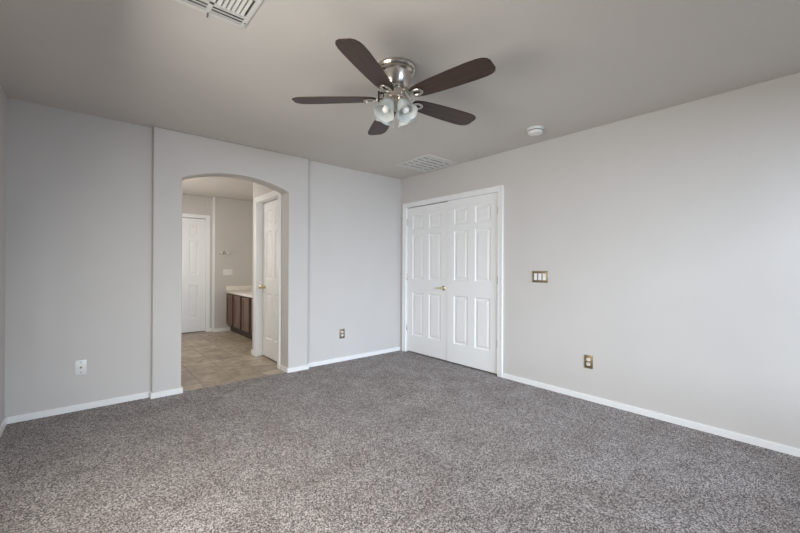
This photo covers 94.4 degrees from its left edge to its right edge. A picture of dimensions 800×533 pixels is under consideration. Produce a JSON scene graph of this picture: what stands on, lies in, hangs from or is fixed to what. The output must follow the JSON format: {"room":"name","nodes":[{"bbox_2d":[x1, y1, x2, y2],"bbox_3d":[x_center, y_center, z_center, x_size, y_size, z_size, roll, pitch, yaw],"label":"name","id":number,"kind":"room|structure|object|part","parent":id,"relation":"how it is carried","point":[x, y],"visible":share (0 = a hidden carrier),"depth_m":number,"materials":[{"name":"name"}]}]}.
{"room":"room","nodes":[
{"label":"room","id":0,"kind":"room"},
{"bbox_2d":[0,84,6,425],"bbox_3d":[-1.270,-0.021,0.717,0.120,2.470,5.550,0,0,-41],"label":"wall","id":1,"kind":"structure","parent":0,"point":[3,99],"depth_m":2.67,"materials":[{"name":"beige paint"}]},
{"bbox_2d":[0,417,6,436],"bbox_3d":[-1.223,1.162,0.755,0.012,0.056,5.300,0,0,-41],"label":"baseboard","id":2,"kind":"structure","parent":1,"relation":"attached to","point":[4,423],"depth_m":2.65,"materials":[{"name":"white wood"}]},
{"bbox_2d":[5,98,400,416],"bbox_3d":[-1.508,-0.019,4.081,3.895,2.470,0.130,0,0,-41],"label":"wall","id":3,"kind":"structure","parent":0,"point":[78,277],"depth_m":3.14,"materials":[{"name":"beige paint"}]},
{"bbox_2d":[75,360,86,374],"bbox_3d":[-2.617,0.829,3.037,0.072,0.118,0.018,0,0,-41],"label":"cable jack","id":4,"kind":"object","parent":3,"relation":"attached to","point":[81,365],"visible":1,"depth_m":3.04,"materials":[{"name":"white plastic"}]},
{"bbox_2d":[7,347,399,423],"bbox_3d":[-1.497,1.164,4.059,3.871,0.056,0.215,0,0,-41],"label":"baseboard","id":5,"kind":"structure","parent":3,"relation":"attached to","point":[29,416],"depth_m":3.25,"materials":[{"name":"white wood"}]},
{"bbox_2d":[340,329,344,338],"bbox_3d":[-0.728,0.846,4.662,0.074,0.118,0.010,0,0,-41],"label":"wall outlet","id":6,"kind":"object","parent":3,"relation":"attached to","point":[342,331],"visible":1,"depth_m":4.66,"materials":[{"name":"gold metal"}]},
{"bbox_2d":[182,194,252,332],"bbox_3d":[-3.645,-0.028,6.609,2.150,2.470,0.250,0,0,-41],"label":"wall","id":7,"kind":"structure","parent":0,"point":[233,217],"depth_m":6.83,"materials":[{"name":"beige paint"}]},
{"bbox_2d":[181,218,204,332],"bbox_3d":[-3.792,0.153,6.560,0.607,2.022,0.035,0,0,-41],"label":"door","id":8,"kind":"structure","parent":7,"relation":"in","point":[193,230],"depth_m":6.62,"materials":[{"name":"white paint"}]},
{"bbox_2d":[182,213,209,331],"bbox_3d":[-3.775,0.126,6.542,0.739,2.113,0.114,0,0,-41],"label":"door frame","id":9,"kind":"structure","parent":7,"relation":"attached to","point":[184,215],"depth_m":6.72,"materials":[{"name":"white wood"}]},
{"bbox_2d":[212,197,214,331],"bbox_3d":[-3.393,-0.038,6.734,0.021,2.446,0.128,0,0,-41],"label":"trim","id":10,"kind":"structure","parent":7,"relation":"attached to","point":[213,198],"depth_m":6.69,"materials":[{"name":"white paint"}]},
{"bbox_2d":[223,269,232,274],"bbox_3d":[-3.176,0.105,6.841,0.164,0.114,0.010,0,0,-41],"label":"light switch","id":11,"kind":"object","parent":7,"relation":"attached to","point":[225,271],"visible":1,"depth_m":6.84,"materials":[{"name":"white plastic"}]},
{"bbox_2d":[226,285,252,290],"bbox_3d":[-2.972,0.406,7.007,0.600,0.087,0.020,0,0,-41],"label":"backsplash","id":12,"kind":"structure","parent":7,"relation":"attached to","point":[250,287],"depth_m":6.94,"materials":[{"name":"stone"}]},
{"bbox_2d":[151,127,307,392],"bbox_3d":[-1.701,-0.020,3.878,1.511,2.470,0.188,0,0,-41],"label":"wall","id":13,"kind":"structure","parent":0,"point":[177,156],"depth_m":3.57,"materials":[{"name":"beige paint"}]},
{"bbox_2d":[252,182,282,364],"bbox_3d":[-1.362,-0.017,4.941,0.854,2.470,0.985,0,0,-41],"label":"wall","id":14,"kind":"structure","parent":0,"point":[258,190],"depth_m":4.85,"materials":[{"name":"beige paint"}]},
{"bbox_2d":[210,327,252,354],"bbox_3d":[-2.848,1.159,6.024,2.936,0.068,1.376,0,0,21],"label":"baseboard","id":15,"kind":"structure","parent":14,"relation":"attached to","point":[226,328],"depth_m":6.75,"materials":[{"name":"white wood"}]},
{"bbox_2d":[253,190,280,368],"bbox_3d":[-1.627,0.140,4.663,0.129,2.104,0.847,0,0,-41],"label":"door frame","id":16,"kind":"structure","parent":14,"relation":"attached to","point":[259,201],"depth_m":4.91,"materials":[{"name":"white wood"}]},
{"bbox_2d":[259,199,277,360],"bbox_3d":[-1.616,0.171,4.673,0.105,2.015,0.711,0,0,-41],"label":"door","id":17,"kind":"structure","parent":14,"relation":"in","point":[270,209],"depth_m":4.76,"materials":[{"name":"white paint"}]},
{"bbox_2d":[0,330,799,532],"bbox_3d":[-0.868,1.208,3.363,4.045,0.040,8.900,0,0,-41],"label":"floor","id":18,"kind":"structure","parent":0,"point":[400,441],"depth_m":2.26,"materials":[{"name":"grey carpet"}]},
{"bbox_2d":[226,293,251,339],"bbox_3d":[-2.333,0.840,6.260,0.599,0.700,1.988,0,0,-41],"label":"vanity cabinet","id":19,"kind":"object","parent":18,"relation":"on","point":[238,308],"visible":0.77,"depth_m":6.26,"materials":[{"name":"brown wood"}]},
{"bbox_3d":[-3.076,0.779,6.673,0.008,0.545,0.335,0,0,-41],"label":"door frame","id":20,"kind":"part","parent":19,"relation":"part of","materials":[{"name":"brown wood"}]},
{"bbox_3d":[-3.066,0.779,6.681,0.019,0.545,0.335,0,0,-41],"label":"cabinet door","id":21,"kind":"part","parent":19,"relation":"part of","materials":[{"name":"brown wood"}]},
{"bbox_3d":[-2.793,0.780,6.342,0.008,0.545,0.335,0,0,-41],"label":"door frame","id":22,"kind":"part","parent":19,"relation":"part of","materials":[{"name":"brown wood"}]},
{"bbox_3d":[-2.783,0.780,6.351,0.019,0.545,0.335,0,0,-41],"label":"cabinet door","id":23,"kind":"part","parent":19,"relation":"part of","materials":[{"name":"brown wood"}]},
{"bbox_2d":[226,285,252,297],"bbox_3d":[-2.329,0.410,6.255,0.602,0.159,1.998,0,0,-41],"label":"countertop","id":24,"kind":"structure","parent":19,"relation":"on","point":[247,291],"depth_m":6.83,"materials":[{"name":"stone"}]},
{"bbox_3d":[-2.510,0.781,6.012,0.008,0.545,0.335,0,0,-41],"label":"door frame","id":25,"kind":"part","parent":19,"relation":"part of","materials":[{"name":"brown wood"}]},
{"bbox_3d":[-2.499,0.781,6.021,0.019,0.545,0.335,0,0,-41],"label":"cabinet door","id":26,"kind":"part","parent":19,"relation":"part of","materials":[{"name":"brown wood"}]},
{"bbox_3d":[-2.227,0.782,5.681,0.008,0.545,0.335,0,0,-41],"label":"door frame","id":27,"kind":"part","parent":19,"relation":"part of","materials":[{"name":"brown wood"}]},
{"bbox_2d":[0,0,799,200],"bbox_3d":[-0.533,-1.300,3.628,5.015,0.100,9.020,0,0,-41],"label":"ceiling","id":28,"kind":"structure","parent":0,"point":[564,67],"depth_m":2.28,"materials":[{"name":"paint"}]},
{"bbox_2d":[174,0,262,28],"bbox_3d":[-0.840,-1.242,1.692,0.360,0.025,0.365,0,0,-41],"label":"ceiling vent","id":29,"kind":"object","parent":28,"relation":"in","point":[239,13],"visible":1,"depth_m":1.79,"materials":[{"name":"white metal"}]},
{"bbox_2d":[292,38,495,134],"bbox_3d":[0.012,-1.071,2.327,1.239,0.355,1.249,0,0,-41],"label":"ceiling fan","id":30,"kind":"object","parent":28,"relation":"hanging from","point":[393,75],"visible":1,"depth_m":2.23,"materials":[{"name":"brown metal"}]},
{"bbox_3d":[-0.414,-1.053,2.344,0.527,0.006,0.152,0,9,3],"label":"blade","id":31,"kind":"part","parent":30,"relation":"part of","materials":[{"name":"brown wood"}]},
{"bbox_3d":[-0.165,-1.052,1.961,0.152,0.006,0.527,10,4,21],"label":"blade","id":32,"kind":"part","parent":30,"relation":"part of","materials":[{"name":"brown wood"}]},
{"bbox_3d":[-0.127,-1.051,2.699,0.152,0.006,0.527,-10,2,-15],"label":"blade","id":33,"kind":"part","parent":30,"relation":"part of","materials":[{"name":"brown wood"}]},
{"bbox_3d":[-0.080,-0.974,2.264,0.137,0.112,0.131,0,-31,41],"label":"lamp shade","id":34,"kind":"part","parent":30,"relation":"part of","materials":[{"name":"white glass"}]},
{"bbox_3d":[-0.084,-0.974,2.380,0.137,0.112,0.131,0,31,-46],"label":"lamp shade","id":35,"kind":"part","parent":30,"relation":"part of","materials":[{"name":"white glass"}]},
{"bbox_3d":[-0.078,-0.978,2.266,0.042,0.091,0.042,0,-31,41],"label":"bulb","id":36,"kind":"part","parent":30,"relation":"part of","materials":[{"name":"white glass"}]},
{"bbox_3d":[0.026,-0.978,2.267,0.042,0.091,0.042,0,-31,-43],"label":"bulb","id":37,"kind":"part","parent":30,"relation":"part of","materials":[{"name":"white glass"}]},
{"bbox_3d":[0.029,-0.974,2.381,0.137,0.112,0.131,0,31,44],"label":"lamp shade","id":38,"kind":"part","parent":30,"relation":"part of","materials":[{"name":"white glass"}]},
{"bbox_3d":[0.028,-0.974,2.265,0.137,0.112,0.131,0,-31,-43],"label":"lamp shade","id":39,"kind":"part","parent":30,"relation":"part of","materials":[{"name":"white glass"}]},
{"bbox_3d":[0.299,-1.049,2.536,0.527,0.006,0.152,0,-10,-33],"label":"blade","id":40,"kind":"part","parent":30,"relation":"part of","materials":[{"name":"brown wood"}]},
{"bbox_3d":[0.276,-1.050,2.080,0.527,0.006,0.152,0,-10,39],"label":"blade","id":41,"kind":"part","parent":30,"relation":"part of","materials":[{"name":"brown wood"}]},
{"bbox_2d":[395,154,457,172],"bbox_3d":[0.319,-1.240,4.484,0.512,0.011,0.580,0,0,-41],"label":"ceiling vent","id":42,"kind":"object","parent":28,"relation":"in","point":[426,163],"visible":1,"depth_m":4.45,"materials":[{"name":"white metal"}]},
{"bbox_2d":[527,126,543,135],"bbox_3d":[1.217,-1.214,3.330,0.144,0.054,0.144,0,0,-41],"label":"smoke detector","id":43,"kind":"object","parent":28,"relation":"attached to","point":[533,130],"visible":1,"depth_m":3.29,"materials":[{"name":"white plastic"}]},
{"bbox_2d":[400,72,799,448],"bbox_3d":[1.779,-0.003,3.329,0.120,2.470,5.550,0,0,-41],"label":"wall","id":44,"kind":"structure","parent":0,"point":[667,241],"depth_m":2.89,"materials":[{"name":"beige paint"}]},
{"bbox_2d":[406,202,447,359],"bbox_3d":[0.334,0.183,4.929,0.095,1.992,0.767,0,0,-41],"label":"door","id":45,"kind":"structure","parent":44,"relation":"in","point":[427,226],"depth_m":4.90,"materials":[{"name":"white paint"}]},
{"bbox_2d":[402,185,503,377],"bbox_3d":[0.617,0.157,4.663,0.129,2.082,1.647,0,0,-41],"label":"door frame","id":46,"kind":"structure","parent":44,"relation":"attached to","point":[500,189],"depth_m":4.21,"materials":[{"name":"white wood"}]},
{"bbox_2d":[447,192,497,373],"bbox_3d":[0.847,0.181,4.356,0.048,1.999,0.760,0,0,-41],"label":"door","id":47,"kind":"structure","parent":44,"relation":"in","point":[472,232],"depth_m":4.33,"materials":[{"name":"white paint"}]},
{"bbox_2d":[532,271,547,282],"bbox_3d":[1.391,0.103,3.682,0.010,0.114,0.164,0,0,-41],"label":"light switch","id":48,"kind":"object","parent":44,"relation":"attached to","point":[537,276],"visible":1,"depth_m":3.68,"materials":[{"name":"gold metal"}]},
{"bbox_2d":[584,355,592,368],"bbox_3d":[1.693,0.856,3.325,0.010,0.118,0.074,0,0,-41],"label":"wall outlet","id":49,"kind":"object","parent":44,"relation":"attached to","point":[588,360],"visible":1,"depth_m":3.32,"materials":[{"name":"gold metal"}]},
{"bbox_2d":[502,373,799,456],"bbox_3d":[2.279,1.182,2.636,0.012,0.056,3.600,0,0,-41],"label":"baseboard","id":50,"kind":"structure","parent":44,"relation":"attached to","point":[774,446],"depth_m":2.85,"materials":[{"name":"white wood"}]}
]}

